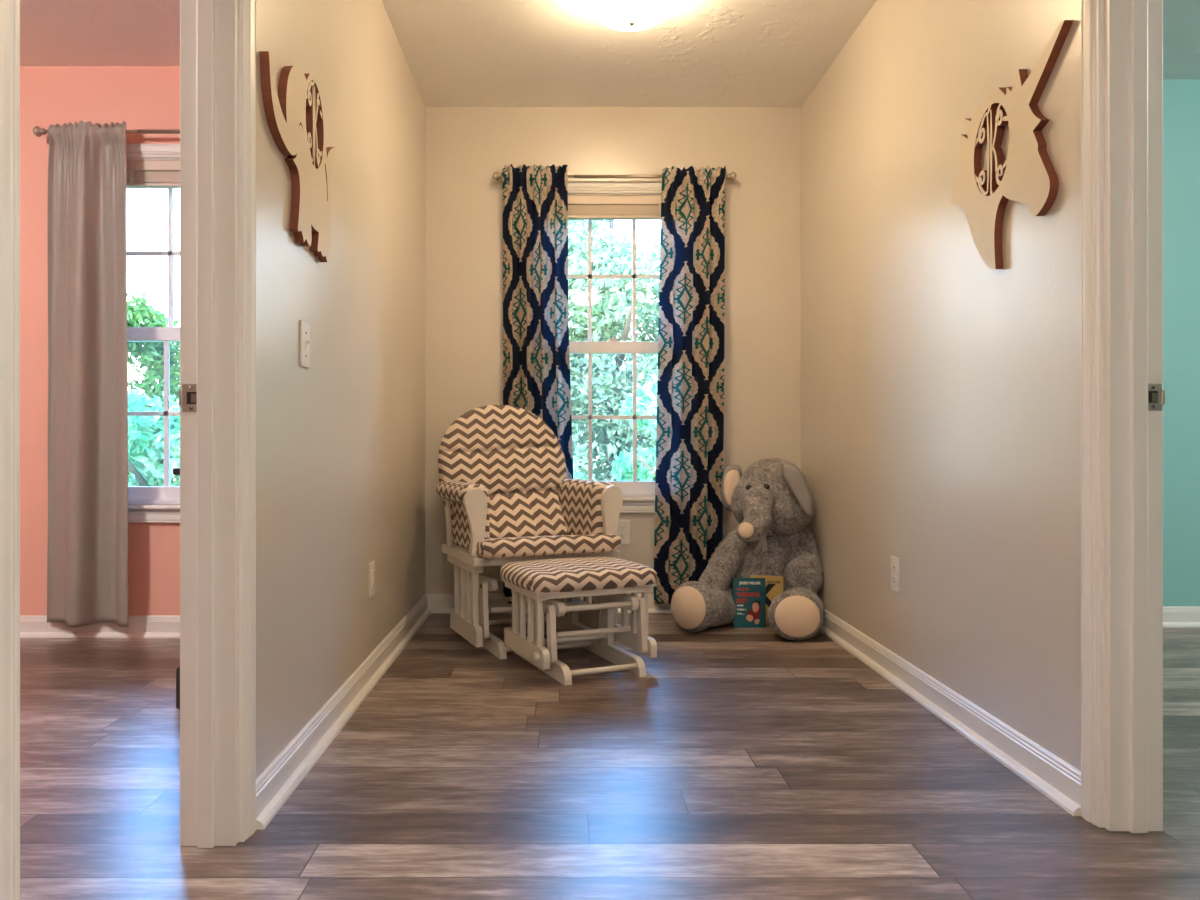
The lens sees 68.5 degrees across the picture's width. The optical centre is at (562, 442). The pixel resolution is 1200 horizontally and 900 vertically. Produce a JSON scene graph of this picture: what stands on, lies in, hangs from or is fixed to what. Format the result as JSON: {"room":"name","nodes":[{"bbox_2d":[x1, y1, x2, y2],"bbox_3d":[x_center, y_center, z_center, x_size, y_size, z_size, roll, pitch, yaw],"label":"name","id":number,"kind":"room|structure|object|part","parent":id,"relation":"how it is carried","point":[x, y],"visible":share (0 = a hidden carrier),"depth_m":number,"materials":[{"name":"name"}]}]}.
{"room":"hallway","nodes":[
{"label":"hallway","id":0,"kind":"room"},
{"bbox_2d":[0,0,18,899],"bbox_3d":[-0.663,-0.220,1.040,0.018,2.090,0.058,0,0,0],"label":"trim","id":1,"kind":"structure","parent":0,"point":[9,9],"depth_m":1.04,"materials":[{"name":"white paint"}]},
{"bbox_2d":[20,66,179,614],"bbox_3d":[-2.691,-0.407,3.840,3.818,2.465,0.160,0,0,0],"label":"wall","id":2,"kind":"structure","parent":0,"point":[143,97],"depth_m":3.76,"materials":[{"name":"pink paint"}]},
{"bbox_2d":[20,615,179,637],"bbox_3d":[-2.691,0.781,3.743,3.818,0.088,0.034,0,0,0],"label":"baseboard","id":3,"kind":"structure","parent":2,"relation":"attached to","point":[31,626],"depth_m":3.75,"materials":[{"name":"white paint"}]},
{"bbox_2d":[33,126,179,136],"bbox_3d":[-1.558,-1.295,3.712,1.313,0.061,0.096,0,0,0],"label":"curtain rod","id":4,"kind":"object","parent":2,"relation":"attached to","point":[37,130],"visible":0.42,"depth_m":3.68,"materials":[{"name":"metal"}]},
{"bbox_2d":[47,121,127,626],"bbox_3d":[-1.991,-0.290,3.683,0.382,2.104,0.091,0,0,0],"label":"curtain","id":5,"kind":"object","parent":4,"relation":"hanging from","point":[87,548],"visible":1,"depth_m":3.69,"materials":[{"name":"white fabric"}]},
{"bbox_2d":[127,144,179,522],"bbox_3d":[-1.609,-0.469,3.821,0.897,1.618,0.193,0,0,0],"label":"window","id":6,"kind":"structure","parent":2,"relation":"in","point":[166,494],"depth_m":3.81,"materials":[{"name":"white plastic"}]},
{"bbox_2d":[126,160,179,188],"bbox_3d":[-1.609,-1.153,3.779,0.723,0.110,0.046,0,0,0],"label":"window blind","id":7,"kind":"object","parent":6,"relation":"attached to","point":[141,174],"visible":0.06,"depth_m":3.76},
{"bbox_3d":[-1.609,-1.105,3.780,0.715,0.015,0.040,0,0,0],"label":"rail","id":8,"kind":"part","parent":7,"relation":"part of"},
{"bbox_3d":[-1.609,-0.823,3.860,0.707,0.754,0.030,0,0,0],"label":"sash","id":9,"kind":"part","parent":6,"relation":"part of","materials":[{"name":"glass"}]},
{"bbox_3d":[-1.609,-0.128,3.820,0.707,0.747,0.030,0,0,0],"label":"sash","id":10,"kind":"part","parent":6,"relation":"part of","materials":[{"name":"white plastic"}]},
{"bbox_3d":[-1.609,-0.507,3.770,0.867,1.542,0.060,0,0,0],"label":"casing","id":11,"kind":"part","parent":6,"relation":"part of","materials":[{"name":"white paint"}]},
{"bbox_2d":[256,0,424,778],"bbox_3d":[-0.727,-0.407,1.048,0.110,2.465,6.495,0,0,0],"label":"wall","id":12,"kind":"structure","parent":0,"point":[340,439],"depth_m":2.66,"materials":[{"name":"beige paint"}]},
{"bbox_2d":[19,0,19,899],"bbox_3d":[-0.727,-0.195,1.080,0.114,2.040,0.034,0,0,0],"label":"trim","id":13,"kind":"structure","parent":12,"relation":"attached to","point":[19,0],"depth_m":1.08,"materials":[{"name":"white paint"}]},
{"bbox_2d":[180,0,238,847],"bbox_3d":[-0.727,-0.195,1.806,0.114,2.040,0.035,0,0,0],"label":"trim","id":14,"kind":"structure","parent":12,"relation":"attached to","point":[209,29],"depth_m":1.80,"materials":[{"name":"white paint"}]},
{"bbox_2d":[179,384,196,411],"bbox_3d":[-0.763,-0.092,1.797,0.043,0.057,0.005,0,0,0],"label":"strike plate","id":15,"kind":"object","parent":14,"relation":"attached to","point":[188,394],"visible":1,"depth_m":1.80,"materials":[{"name":"metal"}]},
{"bbox_2d":[239,0,255,841],"bbox_3d":[-0.663,-0.220,1.849,0.018,2.090,0.058,0,0,0],"label":"trim","id":16,"kind":"structure","parent":12,"relation":"attached to","point":[247,8],"depth_m":1.83,"materials":[{"name":"white paint"}]},
{"bbox_2d":[259,51,334,261],"bbox_3d":[-0.661,-0.726,2.230,0.021,0.455,0.570,0,0,0],"label":"cutout","id":17,"kind":"object","parent":12,"relation":"attached to","point":[294,115],"visible":1,"depth_m":2.21,"materials":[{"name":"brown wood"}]},
{"bbox_2d":[300,320,311,367],"bbox_3d":[-0.661,-0.255,2.279,0.021,0.118,0.074,0,0,0],"label":"light switch","id":18,"kind":"object","parent":12,"relation":"attached to","point":[305,341],"visible":1,"depth_m":2.27,"materials":[{"name":"white plastic"}]},
{"bbox_2d":[256,594,430,829],"bbox_3d":[-0.655,0.781,3.087,0.034,0.088,2.417,0,0,0],"label":"baseboard","id":19,"kind":"structure","parent":12,"relation":"attached to","point":[278,781],"depth_m":2.43,"materials":[{"name":"white paint"}]},
{"bbox_2d":[369,561,374,597],"bbox_3d":[-0.667,0.476,3.080,0.009,0.118,0.074,0,0,0],"label":"wall outlet","id":20,"kind":"object","parent":12,"relation":"attached to","point":[372,564],"visible":1,"depth_m":3.06,"materials":[{"name":"white plastic"}]},
{"bbox_2d":[20,613,1199,899],"bbox_3d":[0.300,0.885,1.048,10.200,0.120,6.895,0,0,0],"label":"floor","id":21,"kind":"structure","parent":0,"point":[744,763],"depth_m":2.10,"materials":[{"name":"brown wood"}]},
{"bbox_2d":[436,404,622,658],"bbox_3d":[-0.171,0.324,3.764,0.680,1.003,0.744,0,0,-22],"label":"glider chair","id":22,"kind":"object","parent":21,"relation":"on","point":[506,492],"visible":0.97,"depth_m":3.79,"materials":[{"name":"white paint"}]},
{"bbox_3d":[-0.404,0.490,3.603,0.044,0.034,0.395,0,0,-22],"label":"rail","id":23,"kind":"part","parent":22,"relation":"part of","materials":[{"name":"white paint"}]},
{"bbox_3d":[-0.402,0.456,3.598,0.068,0.034,0.497,0,0,-22],"label":"rail","id":24,"kind":"part","parent":22,"relation":"part of","materials":[{"name":"white paint"}]},
{"bbox_3d":[-0.397,0.751,3.585,0.026,0.076,0.395,0,0,-22],"label":"glide rail","id":25,"kind":"part","parent":22,"relation":"part of","materials":[{"name":"white paint"}]},
{"bbox_3d":[-0.340,0.679,3.637,0.028,0.192,0.064,0,0,-22],"label":"post","id":26,"kind":"part","parent":22,"relation":"part of","materials":[{"name":"white paint"}]},
{"bbox_3d":[-0.340,0.563,3.637,0.024,0.048,0.378,0,0,-22],"label":"pivot rail","id":27,"kind":"part","parent":22,"relation":"part of","materials":[{"name":"white paint"}]},
{"bbox_2d":[438,404,566,537],"bbox_3d":[-0.243,0.123,3.944,0.604,0.603,0.332,0,0,-22],"label":"cushion","id":28,"kind":"object","parent":22,"relation":"on","point":[508,450],"depth_m":3.93,"materials":[{"name":"fabric"}]},
{"bbox_2d":[467,534,620,557],"bbox_3d":[-0.126,0.428,3.656,0.590,0.126,0.510,0,0,-22],"label":"seat cushion","id":29,"kind":"object","parent":22,"relation":"on","point":[478,545],"depth_m":3.43,"materials":[{"name":"fabric"}]},
{"bbox_3d":[-0.058,0.456,3.485,0.580,0.034,0.030,0,0,-22],"label":"rail","id":30,"kind":"part","parent":22,"relation":"part of","materials":[{"name":"white paint"}]},
{"bbox_3d":[0.040,0.679,3.791,0.028,0.192,0.064,0,0,-22],"label":"post","id":31,"kind":"part","parent":22,"relation":"part of","materials":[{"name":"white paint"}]},
{"bbox_3d":[0.117,0.751,3.792,0.026,0.076,0.395,0,0,-22],"label":"glide rail","id":32,"kind":"part","parent":22,"relation":"part of","materials":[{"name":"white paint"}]},
{"bbox_3d":[0.112,0.456,3.805,0.068,0.034,0.497,0,0,-22],"label":"rail","id":33,"kind":"part","parent":22,"relation":"part of","materials":[{"name":"white paint"}]},
{"bbox_2d":[500,557,656,685],"bbox_3d":[0.050,0.634,3.289,0.516,0.382,0.512,0,0,-23],"label":"ottoman","id":34,"kind":"object","parent":21,"relation":"on","point":[538,583],"visible":1,"depth_m":3.16,"materials":[{"name":"white paint"}]},
{"bbox_3d":[-0.140,0.533,3.204,0.036,0.027,0.344,0,0,-23],"label":"rail","id":35,"kind":"part","parent":34,"relation":"part of","materials":[{"name":"white paint"}]},
{"bbox_3d":[-0.135,0.741,3.192,0.024,0.064,0.405,0,0,-23],"label":"glide rail","id":36,"kind":"part","parent":34,"relation":"part of","materials":[{"name":"white paint"}]},
{"bbox_3d":[-0.093,0.688,3.261,0.028,0.175,0.064,0,0,-23],"label":"post","id":37,"kind":"part","parent":34,"relation":"part of","materials":[{"name":"white paint"}]},
{"bbox_3d":[-0.078,0.580,3.224,0.024,0.048,0.388,0,0,-23],"label":"pivot rail","id":38,"kind":"part","parent":34,"relation":"part of","materials":[{"name":"white paint"}]},
{"bbox_2d":[500,557,656,591],"bbox_3d":[0.052,0.483,3.285,0.516,0.080,0.410,0,0,-23],"label":"cushion","id":39,"kind":"object","parent":34,"relation":"on","point":[584,574],"depth_m":3.14,"materials":[{"name":"fabric"}]},
{"bbox_3d":[0.115,0.531,3.137,0.440,0.023,0.022,0,0,-23],"label":"rail","id":40,"kind":"part","parent":34,"relation":"part of","materials":[{"name":"white paint"}]},
{"bbox_3d":[0.170,0.688,3.373,0.028,0.175,0.064,0,0,-23],"label":"post","id":41,"kind":"part","parent":34,"relation":"part of","materials":[{"name":"white paint"}]},
{"bbox_3d":[0.186,0.580,3.336,0.024,0.048,0.388,0,0,-23],"label":"pivot rail","id":42,"kind":"part","parent":34,"relation":"part of","materials":[{"name":"white paint"}]},
{"bbox_3d":[0.248,0.741,3.355,0.024,0.064,0.405,0,0,-23],"label":"glide rail","id":43,"kind":"part","parent":34,"relation":"part of","materials":[{"name":"white paint"}]},
{"bbox_3d":[0.243,0.533,3.366,0.036,0.027,0.344,0,0,-23],"label":"rail","id":44,"kind":"part","parent":34,"relation":"part of","materials":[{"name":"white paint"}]},
{"bbox_2d":[671,458,823,640],"bbox_3d":[0.858,0.446,3.977,0.642,0.755,0.634,0,0,21],"label":"elephant","id":45,"kind":"object","parent":21,"relation":"on","point":[771,502],"visible":0.97,"depth_m":3.92},
{"bbox_2d":[732,578,765,626],"bbox_3d":[0.836,0.717,3.954,0.147,0.220,0.037,0,0,0],"label":"book","id":46,"kind":"object","parent":21,"relation":"on","point":[748,594],"visible":1,"depth_m":3.94,"materials":[{"name":"paper"}]},
{"bbox_2d":[750,575,782,625],"bbox_3d":[0.919,0.715,3.979,0.158,0.233,0.034,0,0,0],"label":"book","id":47,"kind":"object","parent":21,"relation":"on","point":[773,584],"visible":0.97,"depth_m":3.98,"materials":[{"name":"paper"}]},
{"bbox_2d":[20,0,1199,106],"bbox_3d":[0.300,-1.685,1.048,10.200,0.150,6.895,0,0,0],"label":"ceiling","id":48,"kind":"structure","parent":0,"point":[457,53],"depth_m":3.62,"materials":[{"name":"white paint"}]},
{"bbox_2d":[588,0,675,30],"bbox_3d":[0.245,-1.561,3.130,0.312,0.158,0.312,0,0,0],"label":"ceiling light","id":49,"kind":"object","parent":48,"relation":"attached to","point":[623,15],"visible":1,"depth_m":3.09,"materials":[{"name":"glass"}]},
{"bbox_2d":[425,107,800,593],"bbox_3d":[0.245,-0.407,4.375,2.054,2.465,0.160,0,0,0],"label":"wall","id":50,"kind":"structure","parent":0,"point":[464,146],"depth_m":4.29,"materials":[{"name":"beige paint"}]},
{"bbox_2d":[426,594,671,612],"bbox_3d":[0.245,0.781,4.278,1.834,0.088,0.034,0,0,0],"label":"baseboard","id":51,"kind":"structure","parent":50,"relation":"attached to","point":[437,603],"depth_m":4.28,"materials":[{"name":"white paint"}]},
{"bbox_2d":[568,181,661,512],"bbox_3d":[0.244,-0.469,4.356,0.897,1.618,0.193,0,0,0],"label":"window","id":52,"kind":"structure","parent":50,"relation":"in","point":[638,496],"depth_m":4.34,"materials":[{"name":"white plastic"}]},
{"bbox_3d":[0.244,-0.128,4.355,0.707,0.747,0.030,0,0,0],"label":"sash","id":53,"kind":"part","parent":52,"relation":"part of","materials":[{"name":"white plastic"}]},
{"bbox_3d":[0.244,-0.823,4.395,0.707,0.754,0.030,0,0,0],"label":"sash","id":54,"kind":"part","parent":52,"relation":"part of","materials":[{"name":"glass"}]},
{"bbox_2d":[568,196,660,219],"bbox_3d":[0.244,-1.153,4.314,0.723,0.110,0.046,0,0,0],"label":"window blind","id":55,"kind":"object","parent":52,"relation":"attached to","point":[579,207],"visible":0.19,"depth_m":4.29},
{"bbox_3d":[0.244,-1.105,4.315,0.715,0.015,0.040,0,0,0],"label":"rail","id":56,"kind":"part","parent":55,"relation":"part of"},
{"bbox_3d":[0.244,-0.507,4.305,0.867,1.542,0.060,0,0,0],"label":"casing","id":57,"kind":"part","parent":52,"relation":"part of","materials":[{"name":"white paint"}]},
{"bbox_2d":[493,172,736,180],"bbox_3d":[0.248,-1.272,4.253,1.173,0.061,0.083,0,0,0],"label":"curtain rod","id":58,"kind":"object","parent":50,"relation":"attached to","point":[496,176],"visible":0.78,"depth_m":4.22,"materials":[{"name":"metal"}]},
{"bbox_2d":[502,164,572,603],"bbox_3d":[-0.112,-0.285,4.229,0.361,2.108,0.070,0,0,0],"label":"curtain","id":59,"kind":"object","parent":58,"relation":"hanging from","point":[536,355],"visible":0.51,"depth_m":4.23,"materials":[{"name":"blue fabric"}]},
{"bbox_2d":[654,165,726,604],"bbox_3d":[0.612,-0.275,4.226,0.345,2.108,0.069,0,0,0],"label":"curtain","id":60,"kind":"object","parent":58,"relation":"hanging from","point":[688,533],"visible":0.94,"depth_m":4.24,"materials":[{"name":"blue fabric"}]},
{"bbox_2d":[617,520,629,543],"bbox_3d":[0.290,0.434,4.290,0.074,0.118,0.009,0,0,0],"label":"wall outlet","id":61,"kind":"object","parent":50,"relation":"attached to","point":[623,527],"visible":0.89,"depth_m":4.29,"materials":[{"name":"white plastic"}]},
{"bbox_2d":[619,534,625,538],"bbox_3d":[0.290,0.454,4.288,0.034,0.025,0.002,0,0,0],"label":"receptacle","id":62,"kind":"object","parent":61,"relation":"attached to","point":[622,536],"depth_m":4.29,"materials":[{"name":"white plastic"}]},
{"bbox_2d":[619,526,625,530],"bbox_3d":[0.290,0.415,4.288,0.034,0.025,0.002,0,0,0],"label":"receptacle","id":63,"kind":"object","parent":61,"relation":"attached to","point":[621,528],"depth_m":4.29,"materials":[{"name":"white plastic"}]},
{"bbox_2d":[801,0,1080,770],"bbox_3d":[1.217,-0.407,1.048,0.110,2.465,6.495,0,0,0],"label":"wall","id":64,"kind":"structure","parent":0,"point":[941,387],"depth_m":2.70,"materials":[{"name":"beige paint"}]},
{"bbox_2d":[891,556,899,592],"bbox_3d":[1.157,0.456,3.066,0.009,0.118,0.074,0,0,0],"label":"wall outlet","id":65,"kind":"object","parent":64,"relation":"attached to","point":[895,562],"visible":1,"depth_m":3.06,"materials":[{"name":"white plastic"}]},
{"bbox_2d":[820,609,1080,815],"bbox_3d":[1.145,0.781,3.120,0.034,0.088,2.349,0,0,0],"label":"baseboard","id":66,"kind":"structure","parent":64,"relation":"attached to","point":[1059,781],"depth_m":2.46,"materials":[{"name":"white paint"}]},
{"bbox_2d":[950,20,1073,268],"bbox_3d":[1.151,-0.713,2.300,0.021,0.508,0.596,0,0,0],"label":"cutout","id":67,"kind":"object","parent":64,"relation":"attached to","point":[1028,176],"visible":1,"depth_m":2.27,"materials":[{"name":"brown wood"}]},
{"bbox_2d":[1081,0,1103,827],"bbox_3d":[1.153,-0.220,1.917,0.018,2.090,0.058,0,0,0],"label":"trim","id":68,"kind":"structure","parent":64,"relation":"attached to","point":[1092,11],"depth_m":1.90,"materials":[{"name":"white paint"}]},
{"bbox_2d":[1104,0,1162,832],"bbox_3d":[1.217,-0.195,1.875,0.114,2.040,0.035,0,0,0],"label":"trim","id":69,"kind":"structure","parent":64,"relation":"attached to","point":[1133,29],"depth_m":1.87,"materials":[{"name":"white paint"}]},
{"bbox_2d":[1148,384,1164,409],"bbox_3d":[1.254,-0.098,1.865,0.043,0.057,0.005,0,0,0],"label":"strike plate","id":70,"kind":"object","parent":69,"relation":"attached to","point":[1156,394],"visible":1,"depth_m":1.87,"materials":[{"name":"metal"}]},
{"bbox_2d":[1163,79,1199,605],"bbox_3d":[3.236,-0.407,4.050,3.928,2.465,0.160,0,0,0],"label":"wall","id":71,"kind":"structure","parent":0,"point":[1181,97],"depth_m":3.97,"materials":[{"name":"teal paint"}]},
{"bbox_2d":[1163,606,1199,626],"bbox_3d":[3.236,0.781,3.953,3.928,0.088,0.034,0,0,0],"label":"baseboard","id":72,"kind":"structure","parent":71,"relation":"attached to","point":[1173,616],"depth_m":3.96,"materials":[{"name":"white paint"}]},
{"label":"outside","id":73,"kind":"structure","parent":0,"visible":0},
{"bbox_3d":[0.000,3.525,37.448,120.000,0.200,65.105,0,0,0],"label":"lawn","id":74,"kind":"structure","parent":73,"visible":0},
{"bbox_2d":[127,291,179,480],"bbox_3d":[-15.188,-0.976,29.606,5.846,8.820,5.735,0,0,0],"label":"leafy tree","id":75,"kind":"object","parent":74,"relation":"on","point":[151,353],"visible":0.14,"depth_m":29.41,"materials":[{"name":"green plant"}]},
{"bbox_2d":[128,389,179,485],"bbox_3d":[-4.844,1.370,10.896,3.022,4.131,3.133,0,0,-41],"label":"leafy tree","id":76,"kind":"object","parent":74,"relation":"on","point":[145,433],"visible":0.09,"depth_m":10.17,"materials":[{"name":"green plant"}]},
{"bbox_2d":[573,467,585,479],"bbox_3d":[-0.812,1.440,8.524,2.185,3.982,1.716,0,0,20],"label":"leafy tree","id":77,"kind":"object","parent":74,"relation":"on","point":[576,475],"visible":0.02,"depth_m":8.73,"materials":[{"name":"green plant"}]},
{"bbox_2d":[568,220,660,480],"bbox_3d":[0.873,-0.310,12.624,4.906,7.487,5.295,0,0,0],"label":"leafy tree","id":78,"kind":"object","parent":74,"relation":"on","point":[611,374],"visible":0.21,"depth_m":11.64,"materials":[{"name":"green plant"}]},
{"bbox_2d":[611,368,657,480],"bbox_3d":[1.313,1.284,8.194,2.302,4.294,2.240,0,0,0],"label":"leafy tree","id":79,"kind":"object","parent":74,"relation":"on","point":[647,398],"visible":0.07,"depth_m":8.07,"materials":[{"name":"green plant"}]}
]}

